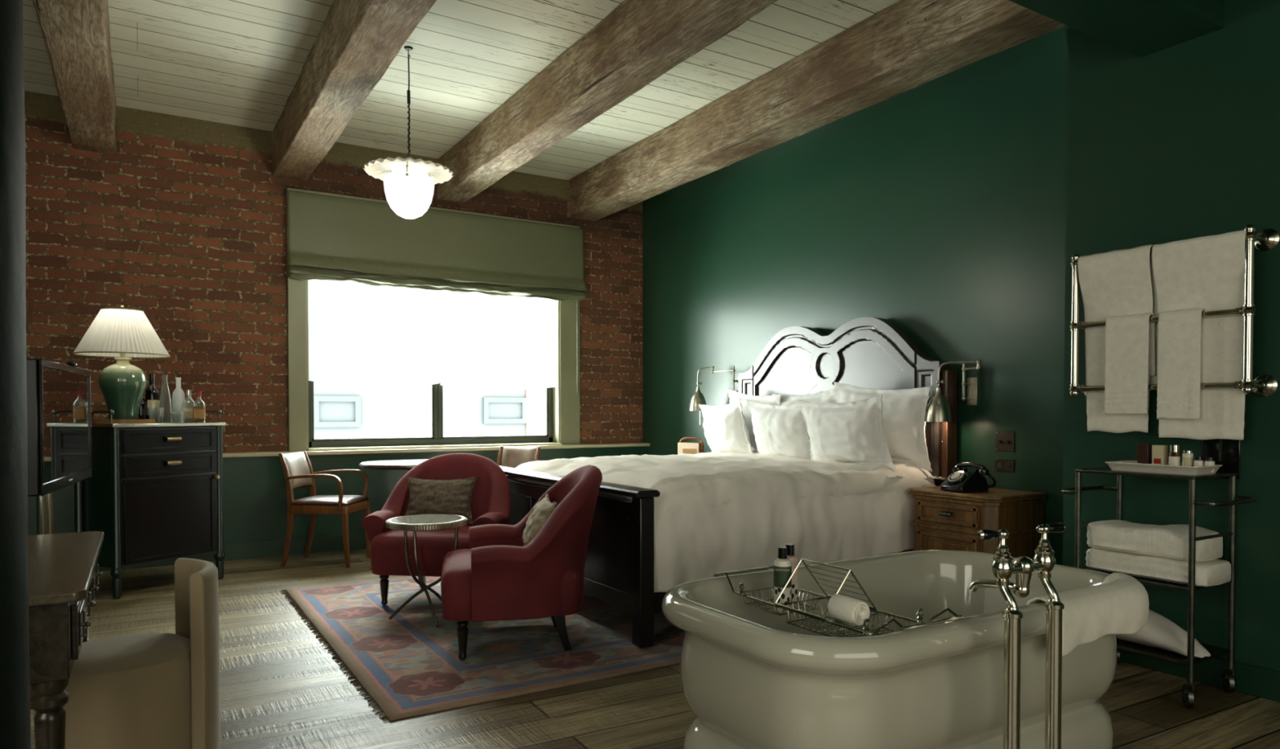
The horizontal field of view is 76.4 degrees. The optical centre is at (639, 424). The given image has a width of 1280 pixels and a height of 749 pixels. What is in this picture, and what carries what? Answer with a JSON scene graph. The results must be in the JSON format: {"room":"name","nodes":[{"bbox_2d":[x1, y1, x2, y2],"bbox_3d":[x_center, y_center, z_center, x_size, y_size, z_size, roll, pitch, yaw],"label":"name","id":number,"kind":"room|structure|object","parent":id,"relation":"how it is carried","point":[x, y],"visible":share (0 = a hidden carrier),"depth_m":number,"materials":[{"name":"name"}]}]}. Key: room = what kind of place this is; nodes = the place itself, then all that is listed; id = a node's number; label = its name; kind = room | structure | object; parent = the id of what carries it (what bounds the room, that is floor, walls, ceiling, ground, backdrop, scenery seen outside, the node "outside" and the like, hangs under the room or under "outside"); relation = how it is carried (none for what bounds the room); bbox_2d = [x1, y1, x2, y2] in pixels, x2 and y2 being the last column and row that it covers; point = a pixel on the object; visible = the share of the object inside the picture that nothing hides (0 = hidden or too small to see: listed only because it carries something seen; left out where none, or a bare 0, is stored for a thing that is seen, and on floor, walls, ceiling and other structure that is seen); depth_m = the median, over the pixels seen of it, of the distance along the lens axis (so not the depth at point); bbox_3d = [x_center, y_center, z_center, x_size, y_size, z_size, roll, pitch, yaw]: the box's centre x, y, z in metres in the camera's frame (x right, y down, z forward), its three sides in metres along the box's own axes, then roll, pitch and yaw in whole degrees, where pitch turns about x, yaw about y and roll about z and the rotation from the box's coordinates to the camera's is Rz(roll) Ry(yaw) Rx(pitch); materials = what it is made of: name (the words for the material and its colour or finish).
{"room":"hotel room","nodes":[
{"label":"hotel room","id":0,"kind":"room"},
{"bbox_2d":[24,90,642,452],"bbox_3d":[-2.853,-0.653,6.750,7.400,3.370,0.350,-1,1,-31],"label":"wall","id":1,"kind":"structure","parent":0,"point":[184,226],"depth_m":6.27,"materials":[{"name":"brick"}]},
{"bbox_2d":[97,533,366,571],"bbox_3d":[-2.719,0.972,6.514,6.552,0.130,0.016,-1,1,-31],"label":"baseboard","id":2,"kind":"structure","parent":1,"relation":"attached to","point":[262,548],"depth_m":6.42,"materials":[{"name":"green paint"}]},
{"bbox_2d":[27,445,648,543],"bbox_3d":[-2.745,0.640,6.568,6.570,0.790,0.108,-1,1,-31],"label":"wainscot","id":3,"kind":"object","parent":1,"relation":"attached to","point":[255,500],"depth_m":6.45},
{"bbox_2d":[286,187,579,451],"bbox_3d":[-1.759,-0.854,7.294,2.620,2.107,0.300,-1,1,-31],"label":"window","id":4,"kind":"structure","parent":1,"relation":"in","point":[347,331],"depth_m":7.19,"materials":[{"name":"glass"}]},
{"bbox_2d":[307,279,439,385],"bbox_3d":[-2.251,-1.041,6.943,1.105,1.410,0.012,-1,1,-31],"label":"window pane","id":5,"kind":"object","parent":4,"relation":"attached to","point":[357,332],"depth_m":6.93,"materials":[{"name":"white glass"}]},
{"bbox_2d":[287,190,587,402],"bbox_3d":[-1.656,-1.038,7.136,2.640,1.674,0.140,-1,1,-31],"label":"blind","id":6,"kind":"object","parent":4,"relation":"attached to","point":[335,238],"visible":0.98,"depth_m":7.04,"materials":[{"name":"green fabric"}]},
{"bbox_2d":[440,289,555,390],"bbox_3d":[-1.296,-1.036,7.528,1.125,1.442,0.012,-1,1,-31],"label":"shade","id":7,"kind":"object","parent":4,"relation":"attached to","point":[487,342],"depth_m":7.51,"materials":[{"name":"white fabric"}]},
{"bbox_2d":[222,442,649,457],"bbox_3d":[-2.736,0.229,6.547,6.570,0.031,0.145,-1,1,-31],"label":"trim","id":8,"kind":"structure","parent":1,"relation":"attached to","point":[628,444],"depth_m":6.99,"materials":[{"name":"paint"}]},
{"bbox_2d":[22,0,901,179],"bbox_3d":[-1.609,-2.367,4.691,7.400,0.130,5.150,-1,1,-31],"label":"ceiling","id":9,"kind":"structure","parent":0,"point":[233,62],"depth_m":5.18,"materials":[{"name":"white wood"}]},
{"bbox_2d":[32,0,116,154],"bbox_3d":[-2.680,-2.104,3.822,0.278,0.361,4.779,-1,1,-31],"label":"ceiling beam","id":10,"kind":"structure","parent":9,"relation":"attached to","point":[77,33],"depth_m":4.44,"materials":[{"name":"brown wood"}]},
{"bbox_2d":[271,0,436,181],"bbox_3d":[-1.567,-2.115,4.503,0.270,0.363,4.779,-1,1,-31],"label":"ceiling beam","id":11,"kind":"structure","parent":9,"relation":"attached to","point":[357,42],"depth_m":4.64,"materials":[{"name":"brown wood"}]},
{"bbox_2d":[363,45,453,218],"bbox_3d":[-1.417,-1.787,4.989,0.536,1.040,0.536,-1,1,-31],"label":"pendant lamp","id":12,"kind":"object","parent":9,"relation":"hanging from","point":[409,183],"visible":1,"depth_m":4.92,"materials":[{"name":"white glass"}]},
{"bbox_2d":[436,0,777,202],"bbox_3d":[-0.431,-2.128,5.199,0.259,0.362,4.779,-1,1,-31],"label":"ceiling beam","id":13,"kind":"structure","parent":9,"relation":"attached to","point":[638,42],"depth_m":4.82,"materials":[{"name":"brown wood"}]},
{"bbox_2d":[567,0,1066,221],"bbox_3d":[0.680,-2.140,5.880,0.326,0.361,4.779,-1,1,-31],"label":"ceiling beam","id":14,"kind":"structure","parent":9,"relation":"attached to","point":[907,45],"depth_m":5.01,"materials":[{"name":"brown wood"}]},
{"bbox_2d":[30,548,1279,748],"bbox_3d":[-0.120,1.170,2.322,7.400,0.120,10.850,-1,1,-31],"label":"floor","id":15,"kind":"structure","parent":0,"point":[280,687],"depth_m":3.23,"materials":[{"name":"brown wood"}]},
{"bbox_2d":[0,0,31,748],"bbox_3d":[-1.047,-0.372,1.052,0.403,3.008,0.402,-1,1,-31],"label":"column","id":16,"kind":"structure","parent":15,"relation":"on","point":[15,681],"depth_m":1.11,"materials":[{"name":"black"}]},
{"bbox_2d":[26,357,92,712],"bbox_3d":[-2.400,0.413,3.284,0.440,1.358,0.956,0,1,-25],"label":"mirror","id":17,"kind":"object","parent":15,"relation":"on","point":[59,395],"visible":0.65,"depth_m":3.16,"materials":[{"name":"black plastic"}]},
{"bbox_2d":[27,530,104,748],"bbox_3d":[-1.806,0.742,2.155,0.621,0.742,1.080,-1,1,-31],"label":"desk","id":18,"kind":"object","parent":15,"relation":"on","point":[64,574],"visible":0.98,"depth_m":1.87,"materials":[{"name":"brown wood"}]},
{"bbox_2d":[62,557,219,748],"bbox_3d":[-1.429,0.760,2.293,0.436,0.700,0.392,-1,1,-31],"label":"upholstered chair","id":19,"kind":"object","parent":15,"relation":"on","point":[140,690],"visible":0.95,"depth_m":2.21,"materials":[{"name":"beige fabric"}]},
{"bbox_2d":[74,409,225,599],"bbox_3d":[-3.210,0.478,5.361,0.532,1.156,0.740,1,1,29],"label":"base cabinet","id":20,"kind":"object","parent":15,"relation":"on","point":[154,491],"visible":0.82,"depth_m":5.16,"materials":[{"name":"wood"}]},
{"bbox_2d":[92,418,155,422],"bbox_3d":[-3.307,-0.023,5.211,0.356,0.024,0.356,-1,1,-31],"label":"round tray","id":21,"kind":"object","parent":20,"relation":"on","point":[94,420],"visible":0.8,"depth_m":5.08,"materials":[{"name":"brown wood"}]},
{"bbox_2d":[72,304,170,419],"bbox_3d":[-3.307,-0.395,5.204,0.527,0.742,0.527,-1,1,-31],"label":"table lamp","id":22,"kind":"object","parent":21,"relation":"on","point":[122,334],"visible":0.94,"depth_m":5.10,"materials":[{"name":"green ceramic"}]},
{"bbox_2d":[138,397,146,419],"bbox_3d":[-3.312,-0.115,5.395,0.076,0.200,0.076,1,1,29],"label":"wine bottle","id":23,"kind":"object","parent":20,"relation":"on","point":[143,406],"visible":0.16,"depth_m":5.37,"materials":[{"name":"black glass"}]},
{"bbox_2d":[145,373,159,422],"bbox_3d":[-3.268,-0.177,5.450,0.081,0.322,0.080,1,1,29],"label":"wine bottle","id":24,"kind":"object","parent":20,"relation":"on","point":[152,395],"visible":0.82,"depth_m":5.42,"materials":[{"name":"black glass"}]},
{"bbox_2d":[146,407,164,422],"bbox_3d":[-3.167,-0.064,5.326,0.100,0.100,0.100,-1,1,-31],"label":"glass tumbler","id":25,"kind":"object","parent":20,"relation":"on","point":[147,407],"visible":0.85,"depth_m":5.33,"materials":[{"name":"white"}]},
{"bbox_2d":[157,376,173,422],"bbox_3d":[-3.185,-0.175,5.457,0.090,0.318,0.090,1,1,29],"label":"water bottle","id":26,"kind":"object","parent":20,"relation":"on","point":[166,376],"visible":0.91,"depth_m":5.44,"materials":[{"name":"clear glass"}]},
{"bbox_2d":[171,411,183,422],"bbox_3d":[-3.057,-0.052,5.379,0.072,0.075,0.072,-1,1,-31],"label":"drinking glass","id":27,"kind":"object","parent":20,"relation":"on","point":[171,411],"visible":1,"depth_m":5.36,"materials":[{"name":"white"}]},
{"bbox_2d":[172,377,185,422],"bbox_3d":[-3.151,-0.170,5.557,0.076,0.305,0.076,1,1,29],"label":"bottle","id":28,"kind":"object","parent":20,"relation":"on","point":[178,395],"visible":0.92,"depth_m":5.53,"materials":[{"name":"clear glass"}]},
{"bbox_2d":[182,389,195,422],"bbox_3d":[-3.090,-0.128,5.574,0.051,0.220,0.091,1,1,29],"label":"bottle","id":29,"kind":"object","parent":20,"relation":"on","point":[189,411],"visible":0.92,"depth_m":5.56,"materials":[{"name":"clear glass"}]},
{"bbox_2d":[192,391,205,422],"bbox_3d":[-3.007,-0.122,5.548,0.048,0.209,0.086,1,1,29],"label":"bottle","id":30,"kind":"object","parent":20,"relation":"on","point":[199,412],"visible":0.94,"depth_m":5.53,"materials":[{"name":"clear glass"}]},
{"bbox_2d":[278,450,370,567],"bbox_3d":[-2.387,0.625,6.167,0.547,0.835,0.525,0,1,3],"label":"dining chair","id":31,"kind":"object","parent":15,"relation":"on","point":[297,468],"visible":0.97,"depth_m":6.00,"materials":[{"name":"brown wood"}]},
{"bbox_2d":[359,458,427,470],"bbox_3d":[-1.821,0.667,6.544,0.824,0.738,0.824,-1,1,-31],"label":"round table","id":32,"kind":"object","parent":15,"relation":"on","point":[400,464],"visible":0.41,"depth_m":6.25,"materials":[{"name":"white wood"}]},
{"bbox_2d":[280,575,684,721],"bbox_3d":[-0.402,1.061,4.842,2.876,0.010,2.574,-1,1,-31],"label":"rug","id":33,"kind":"object","parent":15,"relation":"on","point":[409,665],"visible":0.55,"depth_m":3.91,"materials":[{"name":"multicoloured carpet"}]},
{"bbox_2d":[385,514,467,626],"bbox_3d":[-1.161,0.785,4.434,0.431,0.551,0.431,-1,1,-31],"label":"side table","id":34,"kind":"object","parent":33,"relation":"on","point":[415,522],"visible":0.91,"depth_m":4.36,"materials":[{"name":"silver metal"}]},
{"bbox_2d":[361,453,511,604],"bbox_3d":[-1.215,0.621,5.024,0.845,0.858,0.771,0,1,7],"label":"armchair","id":35,"kind":"object","parent":33,"relation":"on","point":[491,500],"visible":0.65,"depth_m":4.86,"materials":[{"name":"red fabric"}]},
{"bbox_2d":[404,475,477,523],"bbox_3d":[-1.259,0.471,5.117,0.463,0.288,0.156,0,1,5],"label":"throw pillow","id":36,"kind":"object","parent":35,"relation":"on","point":[427,495],"visible":0.81,"depth_m":5.07,"materials":[{"name":"beige fabric"}]},
{"bbox_2d":[440,464,602,659],"bbox_3d":[-0.580,0.636,4.026,0.780,0.863,0.854,0,1,-13],"label":"armchair","id":37,"kind":"object","parent":33,"relation":"on","point":[498,577],"visible":0.95,"depth_m":3.69,"materials":[{"name":"red fabric"}]},
{"bbox_2d":[522,493,556,546],"bbox_3d":[-0.500,0.500,4.039,0.164,0.277,0.403,0,1,-11],"label":"throw pillow","id":38,"kind":"object","parent":37,"relation":"on","point":[542,510],"visible":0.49,"depth_m":3.91,"materials":[{"name":"beige fabric"}]},
{"bbox_2d":[497,445,540,467],"bbox_3d":[-1.140,0.612,6.939,0.525,0.835,0.547,0,1,20],"label":"dining chair","id":39,"kind":"object","parent":15,"relation":"on","point":[508,456],"visible":0.24,"depth_m":7.14,"materials":[{"name":"beige leather"}]},
{"bbox_2d":[498,316,957,647],"bbox_3d":[0.437,0.163,5.338,2.341,1.788,2.090,-1,1,-31],"label":"bed","id":40,"kind":"object","parent":15,"relation":"on","point":[864,352],"visible":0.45,"depth_m":5.10,"materials":[{"name":"brown wood"}]},
{"bbox_2d":[506,449,935,592],"bbox_3d":[0.417,0.492,5.326,2.083,0.594,2.140,-1,1,-31],"label":"duvet","id":41,"kind":"object","parent":40,"relation":"on","point":[715,512],"visible":0.8,"depth_m":4.40,"materials":[{"name":"white fabric"}]},
{"bbox_2d":[698,398,752,453],"bbox_3d":[0.657,0.043,6.233,0.240,0.481,0.676,0,1,-20],"label":"bed pillow","id":42,"kind":"object","parent":41,"relation":"on","point":[725,426],"visible":0.91,"depth_m":6.06,"materials":[{"name":"fabric"}]},
{"bbox_2d":[727,387,781,450],"bbox_3d":[0.890,-0.012,6.306,0.199,0.564,0.744,0,1,-22],"label":"bed pillow","id":43,"kind":"object","parent":41,"relation":"on","point":[734,395],"visible":0.23,"depth_m":6.25,"materials":[{"name":"fabric"}]},
{"bbox_2d":[746,399,811,458],"bbox_3d":[0.984,0.053,5.676,0.244,0.470,0.671,-1,1,-32],"label":"bed pillow","id":44,"kind":"object","parent":41,"relation":"on","point":[778,429],"visible":0.81,"depth_m":5.54,"materials":[{"name":"fabric"}]},
{"bbox_2d":[771,387,837,404],"bbox_3d":[1.203,0.001,5.799,0.205,0.533,0.753,0,1,-22],"label":"bed pillow","id":45,"kind":"object","parent":41,"relation":"on","point":[829,396],"visible":0.1,"depth_m":5.68,"materials":[{"name":"fabric"}]},
{"bbox_2d":[796,395,896,471],"bbox_3d":[1.291,0.058,5.136,0.240,0.480,0.696,-1,1,-37],"label":"bed pillow","id":46,"kind":"object","parent":41,"relation":"on","point":[852,432],"visible":0.91,"depth_m":5.01,"materials":[{"name":"fabric"}]},
{"bbox_2d":[833,381,932,471],"bbox_3d":[1.546,-0.004,5.238,0.194,0.575,0.775,-1,1,-37],"label":"bed pillow","id":47,"kind":"object","parent":41,"relation":"on","point":[904,411],"visible":0.59,"depth_m":5.05,"materials":[{"name":"fabric"}]},
{"bbox_2d":[886,474,946,479],"bbox_3d":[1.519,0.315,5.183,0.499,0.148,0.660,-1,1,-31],"label":"mattress","id":48,"kind":"object","parent":40,"relation":"on","point":[888,475],"visible":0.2,"depth_m":4.98,"materials":[{"name":"fabric"}]},
{"bbox_2d":[661,549,1116,748],"bbox_3d":[0.841,0.805,2.594,1.530,0.600,0.860,-1,1,-31],"label":"bathtub","id":49,"kind":"object","parent":15,"relation":"on","point":[751,677],"visible":0.88,"depth_m":2.23,"materials":[{"name":"ceramic"}]},
{"bbox_2d":[714,558,963,636],"bbox_3d":[0.546,0.502,2.411,0.230,0.184,0.786,-1,1,-31],"label":"rack","id":50,"kind":"object","parent":49,"relation":"on","point":[864,631],"visible":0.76,"depth_m":2.37,"materials":[{"name":"silver metal"}]},
{"bbox_2d":[738,586,823,615],"bbox_3d":[0.445,0.557,2.576,0.183,0.038,0.193,-1,1,-31],"label":"basket","id":51,"kind":"object","parent":50,"relation":"on","point":[769,603],"depth_m":2.54,"materials":[{"name":"silver metal"}]},
{"bbox_2d":[773,546,791,612],"bbox_3d":[0.438,0.474,2.499,0.055,0.195,0.056,0,1,11],"label":"toiletry bottle","id":52,"kind":"object","parent":50,"relation":"in","point":[782,565],"visible":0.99,"depth_m":2.48,"materials":[{"name":"white plastic"}]},
{"bbox_2d":[785,543,799,607],"bbox_3d":[0.471,0.473,2.555,0.055,0.195,0.055,-1,1,-31],"label":"toiletry bottle","id":53,"kind":"object","parent":50,"relation":"in","point":[790,547],"visible":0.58,"depth_m":2.53,"materials":[{"name":"plastic"}]},
{"bbox_2d":[782,597,880,636],"bbox_3d":[0.557,0.567,2.393,0.183,0.054,0.223,-1,1,-31],"label":"basket","id":54,"kind":"object","parent":50,"relation":"on","point":[824,617],"depth_m":2.37,"materials":[{"name":"silver metal"}]},
{"bbox_2d":[827,593,870,625],"bbox_3d":[0.571,0.505,2.225,0.068,0.069,0.107,0,1,-26],"label":"rolled towel","id":55,"kind":"object","parent":50,"relation":"on","point":[847,609],"visible":0.98,"depth_m":2.19,"materials":[{"name":"white fabric"}]},
{"bbox_2d":[836,613,919,636],"bbox_3d":[0.664,0.563,2.218,0.183,0.038,0.173,-1,1,-31],"label":"basket","id":56,"kind":"object","parent":50,"relation":"on","point":[838,622],"depth_m":2.26,"materials":[{"name":"silver metal"}]},
{"bbox_2d":[1025,572,1149,656],"bbox_3d":[1.383,0.566,2.500,0.612,0.154,0.199,-1,1,-31],"label":"bath towel","id":57,"kind":"object","parent":49,"relation":"on","point":[1118,605],"visible":0.89,"depth_m":2.39,"materials":[{"name":"white fabric"}]},
{"bbox_2d":[907,485,1048,559],"bbox_3d":[1.908,0.723,4.683,0.507,0.690,0.616,-1,1,-31],"label":"nightstand","id":58,"kind":"object","parent":15,"relation":"on","point":[943,519],"visible":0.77,"depth_m":4.50,"materials":[{"name":"brown wood"}]},
{"bbox_2d":[940,462,995,492],"bbox_3d":[1.867,0.296,4.654,0.244,0.164,0.244,-1,1,-40],"label":"telephone","id":59,"kind":"object","parent":58,"relation":"on","point":[962,480],"visible":1,"depth_m":4.61,"materials":[{"name":"black plastic"}]},
{"bbox_2d":[968,522,1065,748],"bbox_3d":[0.978,0.686,2.073,0.269,0.855,0.209,0,1,5],"label":"mixer","id":60,"kind":"object","parent":15,"relation":"on","point":[1023,567],"visible":1,"depth_m":2.06,"materials":[{"name":"silver metal"}]},
{"bbox_2d":[1061,466,1254,708],"bbox_3d":[2.141,0.642,3.417,0.409,0.896,0.638,-1,1,-31],"label":"trolley","id":61,"kind":"object","parent":15,"relation":"on","point":[1228,679],"visible":0.66,"depth_m":3.30,"materials":[{"name":"metal"}]},
{"bbox_2d":[1074,466,1237,479],"bbox_3d":[2.158,0.200,3.420,0.354,0.012,0.474,-1,1,-31],"label":"shelf","id":62,"kind":"object","parent":61,"relation":"attached to","point":[1100,469],"depth_m":3.29,"materials":[{"name":"metal"}]},
{"bbox_2d":[1085,547,1231,586],"bbox_3d":[2.154,0.579,3.401,0.287,0.094,0.470,-1,1,-31],"label":"folded towel","id":63,"kind":"object","parent":61,"relation":"on","point":[1215,571],"visible":0.7,"depth_m":3.27,"materials":[{"name":"white fabric"}]},
{"bbox_2d":[1086,520,1222,561],"bbox_3d":[2.147,0.474,3.412,0.273,0.122,0.440,-1,1,-31],"label":"folded towel","id":64,"kind":"object","parent":63,"relation":"on","point":[1168,541],"visible":0.96,"depth_m":3.30,"materials":[{"name":"white fabric"}]},
{"bbox_2d":[1084,567,1231,591],"bbox_3d":[2.158,0.635,3.428,0.343,0.016,0.460,-1,1,-31],"label":"shelf","id":65,"kind":"object","parent":61,"relation":"attached to","point":[1189,587],"depth_m":3.25,"materials":[{"name":"metal"}]},
{"bbox_2d":[1115,608,1210,657],"bbox_3d":[2.123,0.840,3.404,0.220,0.154,0.440,-1,1,-31],"label":"cloth bag","id":66,"kind":"object","parent":61,"relation":"on","point":[1159,632],"visible":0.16,"depth_m":3.29,"materials":[{"name":"white fabric"}]},
{"bbox_2d":[1105,460,1222,475],"bbox_3d":[2.160,0.177,3.368,0.216,0.035,0.364,-1,1,-31],"label":"tray","id":67,"kind":"object","parent":61,"relation":"on","point":[1176,469],"visible":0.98,"depth_m":3.28,"materials":[{"name":"white ceramic"}]},
{"bbox_2d":[1116,461,1168,470],"bbox_3d":[2.090,0.171,3.378,0.084,0.031,0.201,-1,1,-31],"label":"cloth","id":68,"kind":"object","parent":67,"relation":"on","point":[1117,461],"visible":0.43,"depth_m":3.37,"materials":[{"name":"white fabric"}]},
{"bbox_2d":[1137,443,1152,463],"bbox_3d":[2.158,0.133,3.477,0.040,0.105,0.044,-1,1,-31],"label":"box","id":69,"kind":"object","parent":67,"relation":"on","point":[1144,450],"visible":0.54,"depth_m":3.46,"materials":[{"name":"brown leather"}]},
{"bbox_2d":[1151,444,1168,464],"bbox_3d":[2.188,0.136,3.426,0.041,0.100,0.044,-1,1,-31],"label":"box","id":70,"kind":"object","parent":67,"relation":"on","point":[1159,452],"visible":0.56,"depth_m":3.41,"materials":[{"name":"beige cardboard"}]},
{"bbox_2d":[1168,444,1180,465],"bbox_3d":[2.216,0.136,3.372,0.041,0.103,0.041,-1,1,-31],"label":"bottle","id":71,"kind":"object","parent":67,"relation":"on","point":[1174,454],"visible":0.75,"depth_m":3.36,"materials":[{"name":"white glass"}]},
{"bbox_2d":[1182,450,1193,466],"bbox_3d":[2.242,0.147,3.330,0.039,0.082,0.039,-1,1,-31],"label":"jar","id":72,"kind":"object","parent":67,"relation":"on","point":[1187,455],"visible":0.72,"depth_m":3.31,"materials":[{"name":"white glass"}]},
{"bbox_2d":[1193,456,1204,466],"bbox_3d":[2.260,0.159,3.291,0.034,0.059,0.034,-1,1,-31],"label":"jar","id":73,"kind":"object","parent":67,"relation":"on","point":[1198,460],"visible":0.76,"depth_m":3.28,"materials":[{"name":"white glass"}]},
{"bbox_2d":[1204,457,1214,471],"bbox_3d":[2.281,0.160,3.257,0.034,0.059,0.034,-1,1,-31],"label":"jar","id":74,"kind":"object","parent":67,"relation":"on","point":[1209,460],"visible":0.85,"depth_m":3.25,"materials":[{"name":"white glass"}]},
{"bbox_2d":[1115,638,1231,665],"bbox_3d":[2.158,0.925,3.433,0.343,0.016,0.460,-1,1,-31],"label":"shelf","id":75,"kind":"object","parent":61,"relation":"attached to","point":[1215,651],"depth_m":3.31,"materials":[{"name":"metal"}]},
{"bbox_3d":[0.479,0.683,7.015,0.507,0.690,0.616,-1,1,-31],"label":"nightstand","id":76,"kind":"object","parent":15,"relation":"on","visible":0},
{"bbox_2d":[677,436,703,453],"bbox_3d":[0.493,0.220,7.032,0.265,0.234,0.263,1,1,30],"label":"radio","id":77,"kind":"object","parent":76,"relation":"on","point":[682,447],"visible":0.67,"depth_m":6.93,"materials":[{"name":"beige leather"}]},
{"bbox_2d":[682,448,696,453],"bbox_3d":[0.421,0.256,6.925,0.128,0.105,0.004,1,1,30],"label":"speaker grille","id":78,"kind":"object","parent":77,"relation":"attached to","point":[689,451],"depth_m":6.92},
{"bbox_2d":[642,25,1067,564],"bbox_3d":[1.516,-0.644,6.243,0.380,3.370,5.080,-1,1,-31],"label":"wall","id":79,"kind":"structure","parent":0,"point":[935,209],"depth_m":5.41,"materials":[{"name":"green paint"}]},
{"bbox_2d":[688,365,738,425],"bbox_3d":[0.649,-0.254,7.027,0.512,0.519,0.160,1,1,38],"label":"lamp","id":80,"kind":"object","parent":79,"relation":"attached to","point":[697,397],"visible":0.86,"depth_m":7.08,"materials":[{"name":"silver metal"}]},
{"bbox_2d":[924,359,981,442],"bbox_3d":[1.901,-0.141,4.967,0.313,0.499,0.218,0,1,16],"label":"lamp","id":81,"kind":"object","parent":79,"relation":"attached to","point":[938,409],"visible":1,"depth_m":4.94,"materials":[{"name":"silver metal"}]},
{"bbox_2d":[995,431,1014,451],"bbox_3d":[2.159,0.098,4.824,0.018,0.120,0.124,-1,1,-31],"label":"light switch","id":82,"kind":"object","parent":79,"relation":"attached to","point":[1004,440],"visible":1,"depth_m":4.82,"materials":[{"name":"brown metal"}]},
{"bbox_2d":[995,457,1014,471],"bbox_3d":[2.163,0.241,4.829,0.010,0.075,0.124,-1,1,-31],"label":"power socket","id":83,"kind":"object","parent":79,"relation":"attached to","point":[1001,464],"visible":1,"depth_m":4.82,"materials":[{"name":"brown metal"}]},
{"bbox_2d":[996,462,1002,467],"bbox_3d":[2.145,0.240,4.853,0.002,0.032,0.032,-1,1,-31],"label":"socket","id":84,"kind":"object","parent":83,"relation":"attached to","point":[999,464],"depth_m":4.85,"materials":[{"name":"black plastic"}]},
{"bbox_2d":[1006,462,1011,468],"bbox_3d":[2.177,0.241,4.802,0.002,0.032,0.032,-1,1,-31],"label":"socket","id":85,"kind":"object","parent":83,"relation":"attached to","point":[1008,464],"depth_m":4.80,"materials":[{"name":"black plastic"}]},
{"bbox_2d":[1062,0,1279,671],"bbox_3d":[3.731,-0.385,1.752,0.539,3.008,5.500,-1,1,-31],"label":"wall","id":86,"kind":"structure","parent":0,"point":[1181,141],"depth_m":3.47,"materials":[{"name":"green paint"}]},
{"bbox_2d":[1008,0,1224,57],"bbox_3d":[1.207,-1.768,2.812,2.628,0.278,0.325,-1,1,-31],"label":"trim","id":87,"kind":"structure","parent":86,"relation":"attached to","point":[1140,28],"depth_m":3.29,"materials":[{"name":"green paint"}]},
{"bbox_2d":[1068,223,1279,396],"bbox_3d":[2.243,-0.451,3.496,0.173,0.668,0.778,-1,1,-31],"label":"towel rack","id":88,"kind":"object","parent":86,"relation":"attached to","point":[1266,239],"visible":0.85,"depth_m":3.22,"materials":[{"name":"silver metal"}]},
{"bbox_2d":[1077,244,1158,432],"bbox_3d":[2.118,-0.368,3.614,0.088,0.808,0.311,-1,1,-31],"label":"towel","id":89,"kind":"object","parent":88,"relation":"hanging from","point":[1116,282],"visible":0.65,"depth_m":3.62,"materials":[{"name":"white fabric"}]},
{"bbox_2d":[1104,312,1155,413],"bbox_3d":[2.137,-0.264,3.552,0.074,0.435,0.183,-1,1,-31],"label":"towel","id":90,"kind":"object","parent":88,"relation":"hanging from","point":[1126,336],"visible":1,"depth_m":3.53,"materials":[{"name":"white fabric"}]},
{"bbox_2d":[1156,306,1206,419],"bbox_3d":[2.247,-0.250,3.373,0.072,0.456,0.163,-1,1,-31],"label":"towel","id":91,"kind":"object","parent":88,"relation":"hanging from","point":[1179,352],"visible":1,"depth_m":3.35,"materials":[{"name":"white fabric"}]},
{"bbox_2d":[1151,229,1245,439],"bbox_3d":[2.293,-0.352,3.329,0.088,0.826,0.340,-1,1,-31],"label":"towel","id":92,"kind":"object","parent":88,"relation":"hanging from","point":[1206,272],"visible":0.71,"depth_m":3.29,"materials":[{"name":"white fabric"}]},
{"bbox_2d":[1120,648,1279,702],"bbox_3d":[3.493,1.062,1.631,0.017,0.120,5.500,-1,1,-31],"label":"baseboard","id":93,"kind":"structure","parent":86,"relation":"attached to","point":[1254,680],"depth_m":3.38,"materials":[{"name":"green paint"}]},
{"bbox_2d":[1201,438,1240,479],"bbox_3d":[2.413,0.101,3.381,0.012,0.240,0.140,-1,1,-31],"label":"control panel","id":94,"kind":"object","parent":86,"relation":"attached to","point":[1225,452],"visible":0.38,"depth_m":3.37,"materials":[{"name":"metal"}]},
{"label":"outside","id":95,"kind":"structure","parent":0,"visible":0},
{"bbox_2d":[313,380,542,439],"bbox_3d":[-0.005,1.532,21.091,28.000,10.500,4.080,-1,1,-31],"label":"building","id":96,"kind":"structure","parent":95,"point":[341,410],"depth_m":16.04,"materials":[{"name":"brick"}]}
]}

